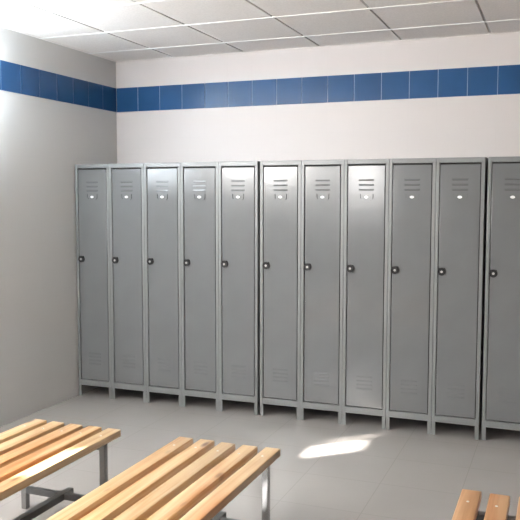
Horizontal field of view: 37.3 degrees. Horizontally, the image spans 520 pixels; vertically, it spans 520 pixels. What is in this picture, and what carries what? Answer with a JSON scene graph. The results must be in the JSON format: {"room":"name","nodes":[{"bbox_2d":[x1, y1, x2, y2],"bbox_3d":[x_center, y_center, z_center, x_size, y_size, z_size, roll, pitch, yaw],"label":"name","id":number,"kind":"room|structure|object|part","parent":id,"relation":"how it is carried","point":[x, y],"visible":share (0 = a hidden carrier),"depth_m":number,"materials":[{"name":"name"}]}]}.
{"room":"changing room","nodes":[
{"label":"changing room","id":0,"kind":"room"},
{"bbox_2d":[0,27,116,426],"bbox_3d":[-2.603,-0.088,3.028,0.060,2.774,7.521,2,5,21],"label":"wall","id":1,"kind":"structure","parent":0,"point":[42,141],"depth_m":5.56,"materials":[{"name":"white paint"}]},
{"bbox_2d":[0,60,115,111],"bbox_3d":[-1.513,-1.269,5.626,0.006,0.197,1.714,2,5,21],"label":"trim","id":2,"kind":"structure","parent":1,"relation":"attached to","point":[15,78],"depth_m":5.64,"materials":[{"name":"blue tile"}]},
{"bbox_2d":[0,387,519,519],"bbox_3d":[0.868,1.447,1.785,7.520,0.080,7.641,2,5,21],"label":"floor","id":3,"kind":"structure","parent":0,"point":[325,469],"depth_m":4.63,"materials":[{"name":"grey tile"}]},
{"bbox_2d":[0,419,120,519],"bbox_3d":[-1.280,1.101,2.931,0.508,0.422,2.005,2,5,21],"label":"slatted bench","id":4,"kind":"object","parent":3,"relation":"on","point":[33,450],"visible":0.95,"depth_m":3.55,"materials":[{"name":"brown wood"}]},
{"bbox_3d":[-1.170,1.048,3.830,0.030,0.384,0.030,2,5,21],"label":"leg","id":5,"kind":"part","parent":4,"relation":"part of","materials":[{"name":"grey metal"}]},
{"bbox_3d":[-0.743,1.061,3.663,0.030,0.384,0.030,2,5,21],"label":"leg","id":6,"kind":"part","parent":4,"relation":"part of","materials":[{"name":"grey metal"}]},
{"bbox_2d":[75,164,111,398],"bbox_3d":[-1.191,0.151,6.137,0.300,1.800,0.513,2,5,21],"label":"locker","id":7,"kind":"object","parent":3,"relation":"on","point":[91,180],"visible":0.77,"depth_m":5.91,"materials":[{"name":"grey metal"}]},
{"bbox_2d":[109,163,145,402],"bbox_3d":[-0.910,0.160,6.027,0.300,1.800,0.514,2,5,21],"label":"locker","id":8,"kind":"object","parent":3,"relation":"on","point":[126,180],"visible":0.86,"depth_m":5.80,"materials":[{"name":"grey metal"}]},
{"bbox_2d":[46,437,279,519],"bbox_3d":[-0.510,1.125,2.643,0.508,0.422,2.009,2,5,21],"label":"slatted bench","id":9,"kind":"object","parent":3,"relation":"on","point":[167,484],"visible":1,"depth_m":3.06,"materials":[{"name":"brown wood"}]},
{"bbox_3d":[0.026,1.085,3.373,0.030,0.384,0.030,2,5,21],"label":"leg","id":10,"kind":"part","parent":9,"relation":"part of","materials":[{"name":"silver metal"}]},
{"bbox_2d":[144,162,181,406],"bbox_3d":[-0.629,0.169,5.917,0.300,1.800,0.513,2,5,21],"label":"locker","id":11,"kind":"object","parent":3,"relation":"on","point":[162,189],"visible":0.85,"depth_m":5.69,"materials":[{"name":"grey metal"}]},
{"bbox_2d":[180,162,218,410],"bbox_3d":[-0.348,0.178,5.808,0.300,1.800,0.512,2,5,21],"label":"locker","id":12,"kind":"object","parent":3,"relation":"on","point":[198,180],"visible":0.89,"depth_m":5.58,"materials":[{"name":"grey metal"}]},
{"bbox_2d":[218,161,259,414],"bbox_3d":[-0.068,0.187,5.697,0.300,1.800,0.514,2,5,21],"label":"locker","id":13,"kind":"object","parent":3,"relation":"on","point":[238,181],"visible":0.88,"depth_m":5.47,"materials":[{"name":"grey metal"}]},
{"bbox_2d":[260,160,300,419],"bbox_3d":[0.228,0.197,5.582,0.300,1.800,0.514,2,5,21],"label":"locker","id":14,"kind":"object","parent":3,"relation":"on","point":[280,181],"visible":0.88,"depth_m":5.35,"materials":[{"name":"grey metal"}]},
{"bbox_2d":[300,160,343,424],"bbox_3d":[0.509,0.206,5.474,0.300,1.800,0.510,2,5,21],"label":"locker","id":15,"kind":"object","parent":3,"relation":"on","point":[322,181],"visible":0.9,"depth_m":5.25,"materials":[{"name":"grey metal"}]},
{"bbox_2d":[342,159,388,428],"bbox_3d":[0.790,0.215,5.362,0.300,1.800,0.513,2,5,21],"label":"locker","id":16,"kind":"object","parent":3,"relation":"on","point":[366,181],"visible":0.85,"depth_m":5.13,"materials":[{"name":"grey metal"}]},
{"bbox_2d":[386,158,435,433],"bbox_3d":[1.070,0.224,5.251,0.300,1.800,0.517,2,5,21],"label":"locker","id":17,"kind":"object","parent":3,"relation":"on","point":[412,181],"visible":0.9,"depth_m":5.02,"materials":[{"name":"grey metal"}]},
{"bbox_2d":[431,157,487,439],"bbox_3d":[1.351,0.233,5.142,0.300,1.800,0.515,2,5,21],"label":"locker","id":18,"kind":"object","parent":3,"relation":"on","point":[461,182],"visible":0.91,"depth_m":4.92,"materials":[{"name":"grey metal"}]},
{"bbox_2d":[452,489,519,519],"bbox_3d":[0.649,1.179,1.988,0.494,0.422,2.009,2,5,21],"label":"slatted bench","id":19,"kind":"object","parent":3,"relation":"on","point":[467,508],"visible":1,"depth_m":2.82,"materials":[{"name":"brown wood"}]},
{"bbox_3d":[0.972,0.956,2.789,0.415,0.030,0.035,2,5,21],"label":"cross rail","id":20,"kind":"part","parent":19,"relation":"part of","materials":[{"name":"grey metal"}]},
{"bbox_2d":[481,156,519,439],"bbox_3d":[1.647,0.243,5.026,0.300,1.800,0.514,2,5,21],"label":"locker","id":21,"kind":"object","parent":3,"relation":"on","point":[501,357],"visible":1,"depth_m":4.82,"materials":[{"name":"grey metal"}]},
{"bbox_2d":[0,0,519,60],"bbox_3d":[0.870,-1.308,1.562,7.520,0.100,7.641,2,5,21],"label":"ceiling","id":22,"kind":"structure","parent":0,"point":[178,12],"depth_m":4.95,"materials":[{"name":"tile"}]},
{"bbox_2d":[0,0,519,53],"bbox_3d":[0.869,-1.258,1.564,7.400,0.008,6.768,2,5,21],"label":"trim","id":23,"kind":"structure","parent":22,"relation":"attached to","point":[136,3],"depth_m":4.95,"materials":[{"name":"grey metal"}]},
{"bbox_2d":[116,32,519,163],"bbox_3d":[2.254,-0.258,5.187,7.520,2.774,0.060,2,5,21],"label":"wall","id":24,"kind":"structure","parent":0,"point":[486,126],"depth_m":5.77,"materials":[{"name":"white paint"}]},
{"bbox_2d":[0,25,519,61],"bbox_3d":[0.870,-1.258,1.566,7.400,0.006,7.521,2,5,21],"label":"trim","id":25,"kind":"structure","parent":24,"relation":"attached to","point":[0,25],"depth_m":5.70,"materials":[{"name":"tile"}]},
{"bbox_2d":[117,64,519,111],"bbox_3d":[2.246,-1.221,5.077,7.394,0.197,0.006,2,5,21],"label":"trim","id":26,"kind":"structure","parent":24,"relation":"attached to","point":[504,79],"depth_m":5.75,"materials":[{"name":"blue tile"}]}
]}

